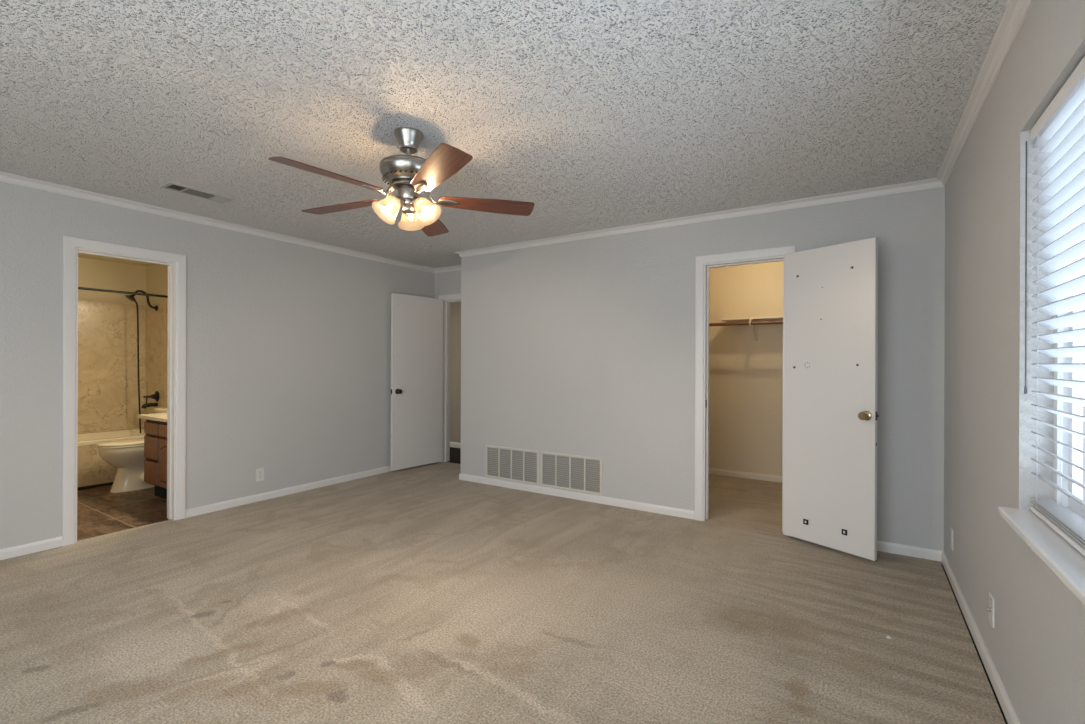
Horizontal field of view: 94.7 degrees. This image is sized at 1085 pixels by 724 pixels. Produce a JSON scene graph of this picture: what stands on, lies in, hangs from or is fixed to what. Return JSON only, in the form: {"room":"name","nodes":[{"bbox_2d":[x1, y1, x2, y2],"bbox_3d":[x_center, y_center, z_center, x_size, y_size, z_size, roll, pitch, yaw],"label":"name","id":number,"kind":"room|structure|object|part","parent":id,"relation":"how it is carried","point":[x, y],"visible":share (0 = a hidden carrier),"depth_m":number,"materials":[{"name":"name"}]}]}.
{"room":"empty bedroom","nodes":[
{"label":"empty bedroom","id":0,"kind":"room"},
{"bbox_2d":[78,257,146,304],"bbox_3d":[-5.398,0.048,5.133,0.120,2.420,2.400,0,0,32],"label":"wall","id":1,"kind":"structure","parent":0,"point":[92,273],"depth_m":5.72,"materials":[{"name":"beige paint"}]},
{"bbox_2d":[147,264,167,304],"bbox_3d":[-3.661,0.054,5.378,2.548,2.420,0.120,0,0,32],"label":"wall","id":2,"kind":"structure","parent":0,"point":[157,274],"depth_m":5.85,"materials":[{"name":"beige paint"}]},
{"bbox_2d":[78,287,167,297],"bbox_3d":[-4.691,-0.735,4.684,0.025,0.025,2.160,0,0,32],"label":"shower rod","id":3,"kind":"object","parent":2,"relation":"attached to","point":[80,288],"visible":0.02,"depth_m":5.19,"materials":[{"name":"black metal"}]},
{"bbox_2d":[0,181,434,548],"bbox_3d":[-3.110,0.036,3.759,0.120,2.460,6.501,0,0,32],"label":"wall","id":4,"kind":"structure","parent":0,"point":[288,345],"depth_m":4.31,"materials":[{"name":"grey paint"}]},
{"bbox_2d":[0,536,61,559],"bbox_3d":[-4.036,1.209,2.189,0.012,0.066,2.863,0,0,32],"label":"baseboard","id":5,"kind":"structure","parent":4,"relation":"attached to","point":[33,547],"depth_m":3.26,"materials":[{"name":"white paint"}]},
{"bbox_2d":[62,235,186,545],"bbox_3d":[-3.122,0.190,3.742,0.153,2.112,0.734,0,0,32],"label":"door frame","id":6,"kind":"structure","parent":4,"relation":"attached to","point":[177,263],"depth_m":3.69,"materials":[{"name":"white paint"}]},
{"bbox_2d":[0,171,434,273],"bbox_3d":[-3.066,-1.170,3.663,0.050,0.048,6.381,0,0,32],"label":"crown molding","id":7,"kind":"structure","parent":4,"relation":"attached to","point":[4,177],"depth_m":3.97,"materials":[{"name":"white paint"}]},
{"bbox_2d":[256,467,263,481],"bbox_3d":[-2.555,1.010,4.517,0.009,0.118,0.072,0,0,32],"label":"wall outlet","id":8,"kind":"object","parent":4,"relation":"attached to","point":[259,471],"visible":1,"depth_m":4.51,"materials":[{"name":"white plastic"}]},
{"bbox_2d":[186,466,389,517],"bbox_3d":[-2.125,1.216,5.190,0.012,0.066,2.784,0,0,32],"label":"baseboard","id":9,"kind":"structure","parent":4,"relation":"attached to","point":[191,512],"depth_m":4.66,"materials":[{"name":"white paint"}]},
{"bbox_2d":[435,270,460,298],"bbox_3d":[-0.944,0.044,6.162,1.193,2.460,0.120,0,0,32],"label":"wall","id":10,"kind":"structure","parent":0,"point":[446,283],"depth_m":6.25,"materials":[{"name":"grey paint"}]},
{"bbox_2d":[435,265,460,272],"bbox_3d":[-0.985,-1.162,6.090,0.953,0.048,0.050,0,0,32],"label":"crown molding","id":11,"kind":"structure","parent":10,"relation":"attached to","point":[452,268],"depth_m":6.21,"materials":[{"name":"white paint"}]},
{"bbox_2d":[438,293,460,461],"bbox_3d":[-0.912,0.200,6.142,0.879,2.107,0.153,0,0,32],"label":"door frame","id":12,"kind":"structure","parent":10,"relation":"attached to","point":[447,299],"depth_m":6.32,"materials":[{"name":"white paint"}]},
{"bbox_2d":[390,293,442,470],"bbox_3d":[-1.489,0.217,5.966,0.157,2.021,0.753,0,0,38],"label":"door","id":13,"kind":"structure","parent":12,"relation":"attached to","point":[416,391],"depth_m":5.93,"materials":[{"name":"white paint"}]},
{"bbox_3d":[-1.638,0.326,5.702,0.061,0.062,0.062,0,0,38],"label":"knob","id":14,"kind":"part","parent":13,"relation":"part of","materials":[{"name":"brown metal"}]},
{"bbox_2d":[450,302,460,442],"bbox_3d":[-0.369,0.046,6.886,4.780,2.460,0.120,0,0,32],"label":"wall","id":15,"kind":"structure","parent":0,"point":[455,307],"depth_m":7.40,"materials":[{"name":"beige paint"}]},
{"bbox_2d":[450,442,460,447],"bbox_3d":[-0.409,1.216,6.830,4.780,0.079,0.012,0,0,32],"label":"baseboard","id":16,"kind":"structure","parent":15,"relation":"attached to","point":[452,444],"depth_m":7.38,"materials":[{"name":"beige paint"}]},
{"bbox_2d":[0,447,1007,723],"bbox_3d":[-1.742,1.301,3.572,7.971,0.100,7.900,0,0,32],"label":"floor","id":17,"kind":"structure","parent":0,"point":[422,594],"depth_m":2.46,"materials":[{"name":"beige carpet"}]},
{"bbox_2d":[77,428,145,489],"bbox_3d":[-5.022,1.014,4.891,0.753,0.474,2.134,0,0,32],"label":"bathtub","id":18,"kind":"object","parent":17,"relation":"on","point":[93,471],"visible":0.13,"depth_m":5.05,"materials":[{"name":"beige ceramic"}]},
{"bbox_2d":[78,300,167,433],"bbox_3d":[-4.979,0.059,4.865,0.875,1.500,2.160,0,0,32],"label":"tub surround","id":19,"kind":"object","parent":18,"relation":"on","point":[107,331],"visible":0.35,"depth_m":5.75,"materials":[{"name":"beige stone"}]},
{"bbox_3d":[-5.346,0.058,5.092,0.012,1.500,2.148,0,0,32],"label":"panel","id":20,"kind":"part","parent":19,"relation":"part of","materials":[{"name":"beige stone"}]},
{"bbox_2d":[125,290,157,432],"bbox_3d":[-4.583,-0.015,5.705,0.096,1.632,0.295,0,0,32],"label":"shower","id":21,"kind":"object","parent":19,"relation":"attached to","point":[130,297],"visible":0.94,"depth_m":5.68,"materials":[{"name":"black metal"}]},
{"bbox_3d":[-4.561,-0.730,5.735,0.025,0.204,0.207,0,0,32],"label":"shower arm","id":22,"kind":"part","parent":21,"relation":"part of","materials":[{"name":"black metal"}]},
{"bbox_2d":[141,391,159,407],"bbox_3d":[-4.529,0.424,5.755,0.124,0.196,0.152,0,0,32],"label":"tub valve","id":23,"kind":"object","parent":19,"relation":"attached to","point":[155,396],"visible":1,"depth_m":5.77,"materials":[{"name":"black metal"}]},
{"bbox_3d":[-4.529,0.492,5.755,0.044,0.061,0.152,0,0,32],"label":"spout","id":24,"kind":"part","parent":23,"relation":"part of","materials":[{"name":"black metal"}]},
{"bbox_3d":[-4.402,0.061,5.771,0.875,1.500,0.012,0,0,32],"label":"panel","id":25,"kind":"part","parent":19,"relation":"part of","materials":[{"name":"beige stone"}]},
{"bbox_2d":[78,519,171,540],"bbox_3d":[-3.102,1.251,3.727,0.007,0.014,0.578,0,0,32],"label":"threshold","id":26,"kind":"object","parent":17,"relation":"on","point":[171,519],"visible":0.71,"depth_m":3.71,"materials":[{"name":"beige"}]},
{"bbox_2d":[97,407,166,492],"bbox_3d":[-4.038,0.868,5.068,0.456,0.772,0.735,0,0,32],"label":"toilet","id":27,"kind":"object","parent":17,"relation":"on","point":[127,455],"visible":0.39,"depth_m":4.87,"materials":[{"name":"beige ceramic"}]},
{"bbox_3d":[-4.106,0.808,4.960,0.374,0.018,0.480,0,0,32],"label":"seat","id":28,"kind":"part","parent":27,"relation":"part of","materials":[{"name":"beige ceramic"}]},
{"bbox_3d":[-4.101,0.785,4.968,0.372,0.024,0.496,0,0,32],"label":"lid","id":29,"kind":"part","parent":27,"relation":"part of","materials":[{"name":"beige ceramic"}]},
{"bbox_3d":[-4.074,1.037,5.011,0.364,0.435,0.580,0,0,32],"label":"bowl","id":30,"kind":"part","parent":27,"relation":"part of","materials":[{"name":"beige ceramic"}]},
{"bbox_3d":[-3.896,0.500,5.288,0.456,0.035,0.213,0,0,32],"label":"tank lid","id":31,"kind":"part","parent":27,"relation":"part of","materials":[{"name":"beige ceramic"}]},
{"bbox_2d":[144,419,166,499],"bbox_3d":[-3.183,0.890,4.651,0.924,0.735,0.580,0,0,32],"label":"vanity cabinet","id":32,"kind":"object","parent":17,"relation":"on","point":[155,440],"visible":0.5,"depth_m":4.53,"materials":[{"name":"brown wood"}]},
{"bbox_3d":[-3.591,1.005,4.586,0.282,0.202,0.020,0,0,32],"label":"drawer","id":33,"kind":"part","parent":32,"relation":"part of","materials":[{"name":"brown wood"}]},
{"bbox_3d":[-3.590,0.779,4.586,0.282,0.202,0.020,0,0,32],"label":"drawer","id":34,"kind":"part","parent":32,"relation":"part of","materials":[{"name":"brown wood"}]},
{"bbox_3d":[-3.589,0.603,4.586,0.282,0.107,0.020,0,0,32],"label":"drawer","id":35,"kind":"part","parent":32,"relation":"part of","materials":[{"name":"brown wood"}]},
{"bbox_2d":[138,413,166,421],"bbox_3d":[-3.226,0.462,4.676,1.026,0.119,0.585,0,0,32],"label":"countertop","id":36,"kind":"structure","parent":32,"relation":"on","point":[162,417],"depth_m":4.58,"materials":[{"name":"beige stone"}]},
{"bbox_3d":[-3.304,0.893,4.404,0.340,0.428,0.020,0,0,32],"label":"door","id":37,"kind":"part","parent":32,"relation":"part of","materials":[{"name":"brown wood"}]},
{"bbox_3d":[-3.312,0.895,4.393,0.222,0.305,0.007,0,0,32],"label":"raised panel","id":38,"kind":"part","parent":32,"relation":"part of","materials":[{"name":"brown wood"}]},
{"bbox_2d":[0,0,1007,268],"bbox_3d":[-2.077,-1.220,3.033,7.971,0.140,6.621,0,0,32],"label":"ceiling","id":39,"kind":"structure","parent":0,"point":[594,114],"depth_m":2.27,"materials":[{"name":"white paint"}]},
{"bbox_2d":[158,181,235,202],"bbox_3d":[-2.403,-1.187,3.489,0.176,0.012,0.410,0,0,32],"label":"ceiling vent","id":40,"kind":"object","parent":39,"relation":"in","point":[169,185],"visible":1,"depth_m":3.46,"materials":[{"name":"white metal"}]},
{"bbox_2d":[268,127,533,236],"bbox_3d":[-0.724,-0.945,2.558,1.274,0.482,1.249,0,0,32],"label":"ceiling fan","id":41,"kind":"object","parent":39,"relation":"hanging from","point":[409,174],"visible":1,"depth_m":2.53,"materials":[{"name":"silver metal"}]},
{"bbox_3d":[-0.959,-0.853,2.264,0.140,0.035,0.499,0,0,40],"label":"blade","id":42,"kind":"part","parent":41,"relation":"part of","materials":[{"name":"brown wood"}]},
{"bbox_3d":[-1.081,-0.846,2.716,0.499,0.030,0.141,0,0,22],"label":"blade","id":43,"kind":"part","parent":41,"relation":"part of","materials":[{"name":"brown wood"}]},
{"bbox_3d":[-0.788,-0.774,2.514,0.138,0.141,0.140,0,0,32],"label":"lamp shade","id":44,"kind":"part","parent":41,"relation":"part of","materials":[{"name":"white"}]},
{"bbox_3d":[-0.713,-0.774,2.703,0.134,0.141,0.137,0,0,32],"label":"lamp shade","id":45,"kind":"part","parent":41,"relation":"part of","materials":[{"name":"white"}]},
{"bbox_3d":[-0.586,-0.774,2.542,0.141,0.141,0.140,0,0,32],"label":"lamp shade","id":46,"kind":"part","parent":41,"relation":"part of","materials":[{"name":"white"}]},
{"bbox_3d":[-0.679,-0.839,2.986,0.140,0.035,0.499,0,-2,2],"label":"blade","id":47,"kind":"part","parent":41,"relation":"part of","materials":[{"name":"brown wood"}]},
{"bbox_3d":[-0.470,-0.857,2.226,0.140,0.035,0.499,0,-1,-32],"label":"blade","id":48,"kind":"part","parent":41,"relation":"part of","materials":[{"name":"brown wood"}]},
{"bbox_3d":[-0.295,-0.845,2.681,0.499,0.035,0.140,1,0,-14],"label":"blade","id":49,"kind":"part","parent":41,"relation":"part of","materials":[{"name":"brown wood"}]},
{"bbox_2d":[461,187,944,563],"bbox_3d":[0.938,0.050,4.292,4.230,2.460,0.120,0,0,32],"label":"wall","id":50,"kind":"structure","parent":0,"point":[585,347],"depth_m":4.23,"materials":[{"name":"grey paint"}]},
{"bbox_2d":[486,445,538,485],"bbox_3d":[-0.312,1.018,5.009,0.657,0.335,0.012,0,0,32],"label":"air vent","id":51,"kind":"object","parent":50,"relation":"in","point":[503,463],"visible":1,"depth_m":5.00,"materials":[{"name":"white metal"}]},
{"bbox_2d":[540,451,602,495],"bbox_3d":[0.257,1.020,4.646,0.657,0.335,0.012,0,0,32],"label":"air vent","id":52,"kind":"object","parent":50,"relation":"in","point":[583,474],"visible":1,"depth_m":4.64,"materials":[{"name":"white metal"}]},
{"bbox_2d":[459,473,693,518],"bbox_3d":[0.165,1.225,4.703,2.517,0.066,0.012,0,0,32],"label":"baseboard","id":53,"kind":"structure","parent":50,"relation":"attached to","point":[665,510],"depth_m":4.56,"materials":[{"name":"white paint"}]},
{"bbox_2d":[455,178,944,256],"bbox_3d":[0.812,-1.156,4.274,4.130,0.048,0.050,0,0,32],"label":"crown molding","id":54,"kind":"structure","parent":50,"relation":"attached to","point":[928,183],"depth_m":3.87,"materials":[{"name":"white paint"}]},
{"bbox_2d":[694,245,795,535],"bbox_3d":[1.572,0.203,3.888,0.724,2.120,0.153,0,0,32],"label":"door frame","id":55,"kind":"structure","parent":50,"relation":"attached to","point":[703,264],"depth_m":3.99,"materials":[{"name":"white paint"}]},
{"bbox_2d":[784,237,878,560],"bbox_3d":[1.932,0.226,3.375,0.158,2.023,0.608,0,0,-33],"label":"door","id":56,"kind":"structure","parent":50,"relation":"in","point":[831,294],"depth_m":3.33,"materials":[{"name":"white paint"}]},
{"bbox_3d":[2.025,0.333,3.144,0.061,0.062,0.062,0,0,-34],"label":"knob","id":57,"kind":"part","parent":56,"relation":"part of","materials":[{"name":"gold metal"}]},
{"bbox_2d":[877,540,942,561],"bbox_3d":[2.197,1.232,3.409,0.851,0.066,0.012,0,0,32],"label":"baseboard","id":58,"kind":"structure","parent":50,"relation":"attached to","point":[931,554],"depth_m":3.27,"materials":[{"name":"white paint"}]},
{"bbox_2d":[709,261,782,475],"bbox_3d":[2.734,0.057,5.242,2.221,2.460,0.120,0,0,32],"label":"wall","id":59,"kind":"structure","parent":0,"point":[746,375],"depth_m":5.49,"materials":[{"name":"beige paint"}]},
{"bbox_2d":[709,468,781,482],"bbox_3d":[2.681,1.234,5.194,1.951,0.066,0.012,0,0,32],"label":"baseboard","id":60,"kind":"structure","parent":59,"relation":"attached to","point":[756,476],"depth_m":5.47,"materials":[{"name":"beige paint"}]},
{"bbox_2d":[721,316,782,321],"bbox_3d":[2.700,-0.462,5.015,1.695,0.018,0.300,0,0,32],"label":"closet shelf","id":61,"kind":"object","parent":59,"relation":"attached to","point":[770,318],"visible":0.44,"depth_m":5.23,"materials":[{"name":"beige paint"}]},
{"bbox_2d":[749,319,757,341],"bbox_3d":[2.223,-0.341,5.268,0.022,0.232,0.387,0,0,32],"label":"shelf bracket","id":62,"kind":"object","parent":59,"relation":"attached to","point":[750,320],"visible":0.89,"depth_m":5.41,"materials":[{"name":"white metal"}]},
{"bbox_2d":[709,320,782,325],"bbox_3d":[2.551,-0.406,4.871,1.809,0.033,0.033,0,0,32],"label":"closet rod","id":63,"kind":"object","parent":62,"relation":"attached to","point":[756,322],"visible":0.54,"depth_m":5.15,"materials":[{"name":"brown wood"}]},
{"bbox_3d":[2.325,-0.339,5.428,0.022,0.228,0.006,0,0,32],"label":"wall plate","id":64,"kind":"part","parent":62,"relation":"part of","materials":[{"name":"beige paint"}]},
{"bbox_2d":[944,0,1084,723],"bbox_3d":[1.566,0.053,1.480,0.150,2.460,7.680,0,0,32],"label":"wall","id":65,"kind":"structure","parent":0,"point":[1035,646],"depth_m":1.80,"materials":[{"name":"grey paint"}]},
{"bbox_2d":[950,527,953,550],"bbox_3d":[2.363,1.016,2.885,0.009,0.118,0.072,0,0,32],"label":"wall outlet","id":66,"kind":"object","parent":65,"relation":"attached to","point":[951,529],"visible":1,"depth_m":2.87,"materials":[{"name":"white plastic"}]},
{"bbox_2d":[942,551,1019,723],"bbox_3d":[0.993,1.228,0.737,0.012,0.066,5.814,0,0,32],"label":"baseboard","id":67,"kind":"structure","parent":65,"relation":"attached to","point":[1009,712],"depth_m":2.11,"materials":[{"name":"white paint"}]},
{"bbox_2d":[936,0,1033,185],"bbox_3d":[0.985,-1.155,0.747,0.050,0.048,5.814,0,0,32],"label":"crown molding","id":68,"kind":"structure","parent":65,"relation":"attached to","point":[1015,12],"depth_m":2.01,"materials":[{"name":"white paint"}]},
{"bbox_2d":[986,592,994,627],"bbox_3d":[1.802,0.994,2.013,0.018,0.118,0.072,0,0,32],"label":"wall outlet","id":69,"kind":"object","parent":65,"relation":"attached to","point":[991,608],"visible":1,"depth_m":2.00,"materials":[{"name":"white plastic"}]},
{"bbox_3d":[1.807,0.994,2.010,0.006,0.118,0.072,0,0,32],"label":"plate","id":70,"kind":"part","parent":69,"relation":"part of","materials":[{"name":"white plastic"}]},
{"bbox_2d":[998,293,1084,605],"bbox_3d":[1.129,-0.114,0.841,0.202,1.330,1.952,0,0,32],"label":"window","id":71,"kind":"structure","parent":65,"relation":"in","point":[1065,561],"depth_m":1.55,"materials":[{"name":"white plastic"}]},
{"bbox_3d":[1.127,0.503,0.841,0.202,0.026,1.952,0,0,32],"label":"sill","id":72,"kind":"part","parent":71,"relation":"part of","materials":[{"name":"white paint"}]},
{"bbox_2d":[1024,56,1084,555],"bbox_3d":[1.126,-0.144,0.849,0.069,1.256,1.896,0,0,32],"label":"window blind","id":73,"kind":"object","parent":71,"relation":"attached to","point":[1059,131],"visible":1,"depth_m":1.44,"materials":[{"name":"white plastic"}]},
{"bbox_3d":[1.589,-0.135,1.565,0.057,1.185,0.002,0,0,32],"label":"ladder cord","id":74,"kind":"part","parent":73,"relation":"part of","materials":[{"name":"white fabric"}]},
{"bbox_3d":[1.126,0.477,0.841,0.052,0.015,1.886,0,0,32],"label":"rail","id":75,"kind":"part","parent":73,"relation":"part of","materials":[{"name":"white plastic"}]},
{"bbox_3d":[1.179,-0.141,0.809,0.053,1.275,1.930,0,0,32],"label":"frame","id":76,"kind":"part","parent":71,"relation":"part of","materials":[{"name":"white plastic"}]},
{"bbox_3d":[1.428,-0.140,1.182,0.020,1.199,0.957,0,0,32],"label":"sash","id":77,"kind":"part","parent":71,"relation":"part of","materials":[{"name":"white plastic"}]},
{"label":"outside","id":78,"kind":"structure","parent":0,"visible":0},
{"bbox_2d":[1083,407,1084,500],"bbox_3d":[-0.006,1.807,0.000,60.000,0.100,60.000,0,0,32],"label":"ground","id":79,"kind":"structure","parent":78,"point":[1083,407],"depth_m":9.58,"materials":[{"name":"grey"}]}
]}

